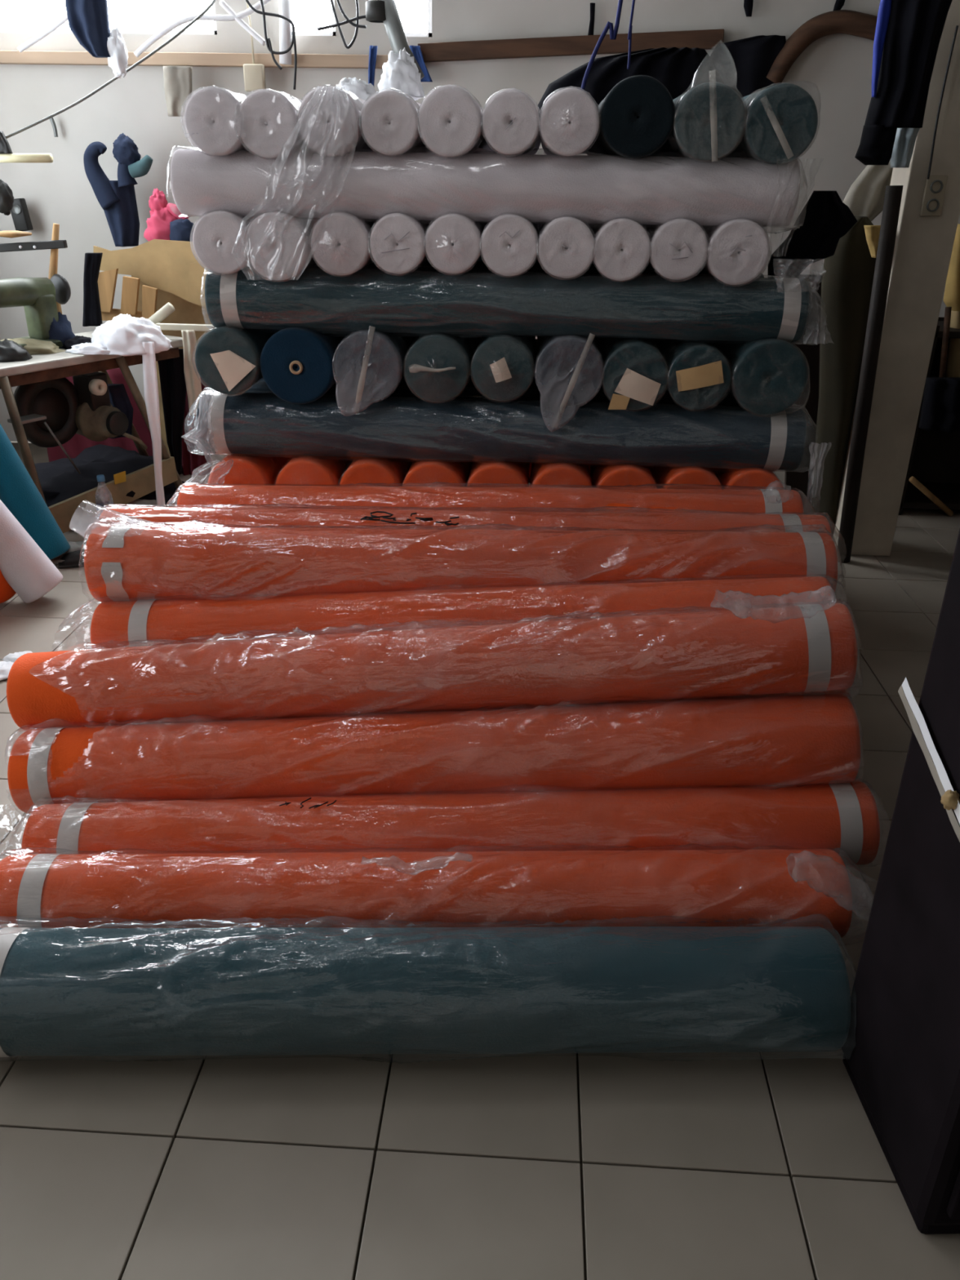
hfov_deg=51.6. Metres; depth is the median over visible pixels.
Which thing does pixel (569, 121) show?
roll
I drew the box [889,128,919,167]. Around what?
plastic bag
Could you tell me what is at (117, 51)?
rag
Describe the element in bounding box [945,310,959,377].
garment
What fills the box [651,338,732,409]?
roll
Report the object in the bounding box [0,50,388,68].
trim
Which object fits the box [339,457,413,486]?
roll
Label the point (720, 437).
roll
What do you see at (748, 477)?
roll
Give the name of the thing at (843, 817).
roll
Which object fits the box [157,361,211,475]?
cloth
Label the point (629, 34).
string
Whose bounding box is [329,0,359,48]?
wire
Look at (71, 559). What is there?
shoe
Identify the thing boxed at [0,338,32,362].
heap
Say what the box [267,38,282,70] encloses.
wire
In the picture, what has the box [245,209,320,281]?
roll
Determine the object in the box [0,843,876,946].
roll
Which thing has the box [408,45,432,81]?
strip
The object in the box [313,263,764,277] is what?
roll
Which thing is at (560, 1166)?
floor
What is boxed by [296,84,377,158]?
roll
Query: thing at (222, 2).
pipe
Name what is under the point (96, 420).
motor
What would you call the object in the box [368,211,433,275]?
roll
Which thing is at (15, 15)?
window
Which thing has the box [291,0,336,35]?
window
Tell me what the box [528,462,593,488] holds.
roll
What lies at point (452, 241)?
roll
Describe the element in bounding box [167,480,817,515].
roll
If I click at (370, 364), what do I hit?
roll
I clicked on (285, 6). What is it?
pipe
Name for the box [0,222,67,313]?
stand
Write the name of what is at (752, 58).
cloth
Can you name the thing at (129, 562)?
roll
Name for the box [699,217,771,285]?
roll
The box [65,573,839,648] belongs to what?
roll
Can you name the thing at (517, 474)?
roll
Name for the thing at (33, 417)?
metal tray
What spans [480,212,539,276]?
roll
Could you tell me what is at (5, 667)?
scrap
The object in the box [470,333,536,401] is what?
roll
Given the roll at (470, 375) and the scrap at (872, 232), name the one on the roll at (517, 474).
the roll at (470, 375)
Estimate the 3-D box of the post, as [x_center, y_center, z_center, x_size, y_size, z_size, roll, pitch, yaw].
[-0.391,-2.790,4.579,0.268,0.402,0.110,2,25,3]
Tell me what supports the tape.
hanging from the rail
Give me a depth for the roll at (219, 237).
2.69 m
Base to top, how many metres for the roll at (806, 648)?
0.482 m
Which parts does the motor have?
clutch lever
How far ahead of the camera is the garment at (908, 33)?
3.35 m
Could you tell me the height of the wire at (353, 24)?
0.141 m
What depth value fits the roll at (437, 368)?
2.81 m
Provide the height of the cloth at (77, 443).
0.706 m
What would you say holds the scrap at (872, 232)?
attached to the trim at (923, 248)
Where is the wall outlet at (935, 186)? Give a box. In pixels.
[920,175,947,216]
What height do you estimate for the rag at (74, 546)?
0.066 m
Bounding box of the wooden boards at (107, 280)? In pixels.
[97,268,157,320]
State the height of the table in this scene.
0.767 m
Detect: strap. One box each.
[587,2,595,35]
[743,0,753,16]
[833,0,844,10]
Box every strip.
[368,45,377,85]
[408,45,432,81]
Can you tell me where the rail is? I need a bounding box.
[155,323,217,331]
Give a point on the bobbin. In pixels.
(96, 386)
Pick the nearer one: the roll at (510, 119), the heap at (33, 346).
the roll at (510, 119)
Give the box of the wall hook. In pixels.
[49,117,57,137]
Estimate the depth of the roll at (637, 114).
2.51 m
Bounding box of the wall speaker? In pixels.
[10,198,32,231]
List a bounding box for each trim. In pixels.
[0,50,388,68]
[417,28,724,62]
[832,0,959,555]
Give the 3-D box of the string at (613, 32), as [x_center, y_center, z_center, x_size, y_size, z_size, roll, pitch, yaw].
[0.518,-2.910,3.302,0.263,1.938,0.016,2,25,3]
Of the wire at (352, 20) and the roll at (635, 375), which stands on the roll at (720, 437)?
the roll at (635, 375)
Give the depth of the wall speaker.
5.29 m
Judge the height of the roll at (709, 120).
0.268 m
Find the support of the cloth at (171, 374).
hanging from the table
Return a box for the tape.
[181,329,201,415]
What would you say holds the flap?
attached to the roll at (720, 437)
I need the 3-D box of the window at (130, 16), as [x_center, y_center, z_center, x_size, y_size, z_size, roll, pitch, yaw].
[-1.602,-3.675,4.739,0.600,1.350,0.060,2,25,3]
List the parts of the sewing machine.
arm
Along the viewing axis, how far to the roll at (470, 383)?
3.22 m
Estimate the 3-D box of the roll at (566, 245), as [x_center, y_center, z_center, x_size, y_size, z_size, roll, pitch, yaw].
[0.274,-1.352,3.299,0.168,0.165,1.464,2,25,3]
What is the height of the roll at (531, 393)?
0.181 m
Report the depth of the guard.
4.43 m
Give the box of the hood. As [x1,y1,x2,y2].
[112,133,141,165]
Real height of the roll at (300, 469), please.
0.199 m
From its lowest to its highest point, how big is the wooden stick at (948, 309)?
0.314 m
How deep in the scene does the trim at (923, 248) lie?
3.92 m
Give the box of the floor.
[0,442,959,1279]
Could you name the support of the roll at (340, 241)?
on the roll at (703, 308)
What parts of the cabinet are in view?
door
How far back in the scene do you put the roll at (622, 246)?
2.64 m
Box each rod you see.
[0,153,53,162]
[44,422,80,474]
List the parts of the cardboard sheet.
panel, panel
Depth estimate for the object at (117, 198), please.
5.06 m
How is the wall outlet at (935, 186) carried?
attached to the trim at (923, 248)
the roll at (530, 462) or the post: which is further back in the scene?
the post
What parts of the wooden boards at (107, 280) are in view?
rail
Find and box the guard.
[13,377,79,448]
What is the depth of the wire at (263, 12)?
4.71 m
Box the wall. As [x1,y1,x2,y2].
[0,0,959,441]
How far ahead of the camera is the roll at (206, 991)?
1.76 m
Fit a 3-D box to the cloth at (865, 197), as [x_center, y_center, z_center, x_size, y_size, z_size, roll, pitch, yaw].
[1.586,-1.809,3.998,0.232,0.230,0.060,2,25,3]
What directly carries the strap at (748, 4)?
attached to the wall
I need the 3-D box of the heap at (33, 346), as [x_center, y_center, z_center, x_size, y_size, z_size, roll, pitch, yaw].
[-1.992,-1.284,4.325,0.349,0.057,0.222,2,25,3]
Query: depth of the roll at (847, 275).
4.16 m
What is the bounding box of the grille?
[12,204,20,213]
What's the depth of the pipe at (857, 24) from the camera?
4.74 m
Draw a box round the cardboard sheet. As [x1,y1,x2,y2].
[93,239,215,456]
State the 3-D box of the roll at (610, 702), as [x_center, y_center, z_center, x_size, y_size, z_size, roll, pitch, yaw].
[-0.007,0.230,2.417,1.226,0.169,0.169,1,25,2]
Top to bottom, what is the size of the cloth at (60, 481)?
0.198 m
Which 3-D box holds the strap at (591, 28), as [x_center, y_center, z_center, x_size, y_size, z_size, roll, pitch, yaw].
[0.532,-2.984,4.830,0.048,0.201,0.018,2,25,3]
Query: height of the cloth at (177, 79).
0.222 m
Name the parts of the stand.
cone plate, post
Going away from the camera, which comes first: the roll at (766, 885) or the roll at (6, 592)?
the roll at (766, 885)
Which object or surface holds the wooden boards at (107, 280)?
on the table
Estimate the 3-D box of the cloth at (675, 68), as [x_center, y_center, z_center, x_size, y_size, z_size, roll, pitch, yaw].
[0.615,-2.062,3.804,0.787,0.362,0.111,2,25,3]
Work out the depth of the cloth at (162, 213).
4.98 m
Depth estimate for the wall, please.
5.03 m
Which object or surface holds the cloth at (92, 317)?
on the table
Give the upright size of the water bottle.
0.274 m
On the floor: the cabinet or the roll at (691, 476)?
the cabinet
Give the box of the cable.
[5,0,216,138]
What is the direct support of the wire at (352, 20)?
attached to the post
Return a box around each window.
[0,0,72,33]
[107,0,217,35]
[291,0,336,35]
[394,0,431,36]
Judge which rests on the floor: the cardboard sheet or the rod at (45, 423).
the cardboard sheet
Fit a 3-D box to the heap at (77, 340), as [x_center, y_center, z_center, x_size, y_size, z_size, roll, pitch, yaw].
[-1.772,-1.327,4.424,0.189,0.057,0.147,2,25,3]
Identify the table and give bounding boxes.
[0,331,183,533]
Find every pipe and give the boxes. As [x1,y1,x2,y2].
[17,13,67,52]
[133,0,271,57]
[218,0,266,45]
[279,0,291,64]
[766,9,877,84]
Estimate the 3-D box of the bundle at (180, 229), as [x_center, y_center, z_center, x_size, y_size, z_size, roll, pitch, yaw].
[-1.494,-2.038,5.003,0.152,0.163,0.103,2,25,3]
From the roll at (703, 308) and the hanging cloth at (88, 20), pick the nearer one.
the roll at (703, 308)
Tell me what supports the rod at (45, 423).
attached to the table
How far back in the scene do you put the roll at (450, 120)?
2.54 m
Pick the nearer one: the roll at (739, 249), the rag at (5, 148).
the roll at (739, 249)
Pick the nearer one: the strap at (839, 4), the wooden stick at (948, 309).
the wooden stick at (948, 309)
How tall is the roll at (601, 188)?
0.205 m
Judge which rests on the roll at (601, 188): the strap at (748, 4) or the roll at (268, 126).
the roll at (268, 126)
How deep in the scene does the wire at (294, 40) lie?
4.77 m
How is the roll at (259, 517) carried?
on the roll
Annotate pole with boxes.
[836,185,903,563]
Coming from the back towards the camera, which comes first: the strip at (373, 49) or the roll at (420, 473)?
the strip at (373, 49)
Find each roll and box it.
[0,423,70,559]
[0,499,62,603]
[0,569,16,603]
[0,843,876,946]
[0,914,856,1063]
[5,689,864,817]
[6,585,863,730]
[6,779,887,867]
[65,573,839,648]
[77,500,845,604]
[91,502,844,580]
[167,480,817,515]
[170,146,807,234]
[182,85,249,156]
[184,386,817,472]
[191,208,257,275]
[192,326,279,395]
[204,264,824,345]
[208,453,294,485]
[237,88,315,159]
[241,381,740,405]
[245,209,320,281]
[258,374,731,394]
[259,326,355,404]
[275,454,355,485]
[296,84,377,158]
[309,209,380,277]
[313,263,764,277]
[333,327,421,414]
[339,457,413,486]
[359,88,434,157]
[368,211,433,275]
[370,260,704,271]
[402,458,472,486]
[404,333,481,403]
[417,84,497,158]
[425,211,491,275]
[426,251,648,265]
[465,460,529,487]
[469,338,537,377]
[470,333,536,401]
[480,87,541,156]
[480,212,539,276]
[484,702,637,709]
[528,462,591,483]
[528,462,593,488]
[533,333,604,431]
[536,214,595,279]
[538,85,600,157]
[584,75,675,158]
[585,217,650,281]
[589,464,657,488]
[595,337,667,411]
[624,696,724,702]
[642,217,709,281]
[648,41,746,163]
[648,466,724,488]
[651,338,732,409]
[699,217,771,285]
[709,338,808,415]
[711,467,784,489]
[720,80,820,165]
[811,216,875,538]
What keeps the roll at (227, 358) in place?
on the roll at (720, 437)
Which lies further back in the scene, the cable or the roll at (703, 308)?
the cable
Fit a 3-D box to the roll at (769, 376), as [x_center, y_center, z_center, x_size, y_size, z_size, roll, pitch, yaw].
[0.855,-1.032,3.410,0.227,0.218,1.468,2,25,3]
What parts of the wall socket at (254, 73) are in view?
cord, plate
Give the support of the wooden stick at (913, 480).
on the floor
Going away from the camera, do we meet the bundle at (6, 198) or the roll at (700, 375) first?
the roll at (700, 375)
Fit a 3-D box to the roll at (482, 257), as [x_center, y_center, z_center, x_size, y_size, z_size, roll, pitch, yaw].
[0.106,-1.465,3.899,1.566,0.169,0.170,2,25,3]
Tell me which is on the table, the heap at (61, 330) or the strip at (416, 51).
the heap at (61, 330)
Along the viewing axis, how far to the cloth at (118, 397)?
4.79 m
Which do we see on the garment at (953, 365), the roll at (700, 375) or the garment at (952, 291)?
the garment at (952, 291)
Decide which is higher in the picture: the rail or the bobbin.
the rail
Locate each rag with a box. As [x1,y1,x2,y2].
[0,131,13,153]
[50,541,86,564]
[106,26,128,78]
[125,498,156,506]
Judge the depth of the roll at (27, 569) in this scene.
3.63 m
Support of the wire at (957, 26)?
attached to the trim at (923, 248)
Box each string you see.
[581,0,622,91]
[626,0,635,69]
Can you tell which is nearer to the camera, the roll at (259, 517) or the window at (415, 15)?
the roll at (259, 517)
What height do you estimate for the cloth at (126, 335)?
0.846 m
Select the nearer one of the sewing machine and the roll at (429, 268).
the roll at (429, 268)
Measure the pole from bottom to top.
1.480 m
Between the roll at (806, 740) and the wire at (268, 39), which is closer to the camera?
the roll at (806, 740)
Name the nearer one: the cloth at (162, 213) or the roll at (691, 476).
the roll at (691, 476)
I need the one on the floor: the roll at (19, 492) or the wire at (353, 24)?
the roll at (19, 492)
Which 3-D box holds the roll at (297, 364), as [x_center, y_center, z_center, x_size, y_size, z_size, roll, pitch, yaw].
[-0.480,-1.083,3.477,0.216,0.217,1.459,2,25,3]
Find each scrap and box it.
[0,661,13,680]
[1,650,32,662]
[863,225,880,257]
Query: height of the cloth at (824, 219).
0.251 m
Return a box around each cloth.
[34,444,191,528]
[46,368,153,462]
[65,0,110,57]
[65,313,173,506]
[82,253,102,326]
[107,383,133,438]
[143,188,189,240]
[157,348,186,475]
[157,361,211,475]
[163,66,191,116]
[537,47,724,153]
[710,35,786,97]
[767,191,857,278]
[842,161,893,221]
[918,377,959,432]
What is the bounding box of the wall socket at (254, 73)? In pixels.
[243,2,266,92]
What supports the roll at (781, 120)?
on the roll at (601, 188)
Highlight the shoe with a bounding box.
[57,548,84,568]
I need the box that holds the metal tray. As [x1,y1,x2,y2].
[7,413,46,424]
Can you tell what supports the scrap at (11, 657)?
on the floor
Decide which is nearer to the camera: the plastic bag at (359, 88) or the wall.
the plastic bag at (359, 88)
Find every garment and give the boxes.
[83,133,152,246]
[854,0,952,164]
[942,223,959,311]
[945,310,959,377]
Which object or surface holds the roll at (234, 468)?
on the roll
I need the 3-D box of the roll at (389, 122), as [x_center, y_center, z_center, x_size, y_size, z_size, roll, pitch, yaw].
[-0.190,-1.634,3.197,0.161,0.159,1.464,2,25,3]
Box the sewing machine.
[0,274,71,348]
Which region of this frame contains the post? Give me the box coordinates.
[365,0,424,79]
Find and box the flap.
[188,392,217,462]
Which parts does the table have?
leg, leg, leg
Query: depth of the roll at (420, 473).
2.94 m
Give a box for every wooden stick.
[908,476,953,515]
[938,306,951,377]
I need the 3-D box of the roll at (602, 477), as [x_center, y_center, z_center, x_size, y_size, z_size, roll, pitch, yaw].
[0.477,-0.724,3.582,0.201,0.196,1.465,2,25,3]
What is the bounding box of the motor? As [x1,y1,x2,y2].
[72,371,147,449]
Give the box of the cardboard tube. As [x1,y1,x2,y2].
[147,302,175,324]
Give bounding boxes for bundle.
[0,179,13,215]
[169,217,195,241]
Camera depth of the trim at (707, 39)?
4.85 m
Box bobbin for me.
[88,378,106,395]
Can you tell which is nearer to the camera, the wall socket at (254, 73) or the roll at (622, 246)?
the roll at (622, 246)
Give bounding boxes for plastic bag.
[336,76,377,101]
[377,47,424,101]
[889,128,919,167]
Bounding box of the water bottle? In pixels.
[95,474,114,518]
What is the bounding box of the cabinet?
[841,528,959,1234]
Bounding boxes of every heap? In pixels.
[0,337,64,355]
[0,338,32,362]
[48,311,75,348]
[62,335,91,349]
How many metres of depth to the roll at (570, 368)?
2.79 m
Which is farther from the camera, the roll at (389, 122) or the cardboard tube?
the cardboard tube
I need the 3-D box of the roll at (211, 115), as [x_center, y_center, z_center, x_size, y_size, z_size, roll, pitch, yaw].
[-0.649,-1.647,3.216,0.167,0.166,1.472,2,25,3]
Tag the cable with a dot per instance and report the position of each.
(213, 2)
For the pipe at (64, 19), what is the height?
0.176 m
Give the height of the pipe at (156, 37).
0.284 m
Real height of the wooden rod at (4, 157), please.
0.044 m
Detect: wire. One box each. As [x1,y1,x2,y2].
[245,0,294,54]
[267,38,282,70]
[292,25,297,89]
[316,14,365,31]
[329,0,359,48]
[336,0,366,28]
[926,25,958,179]

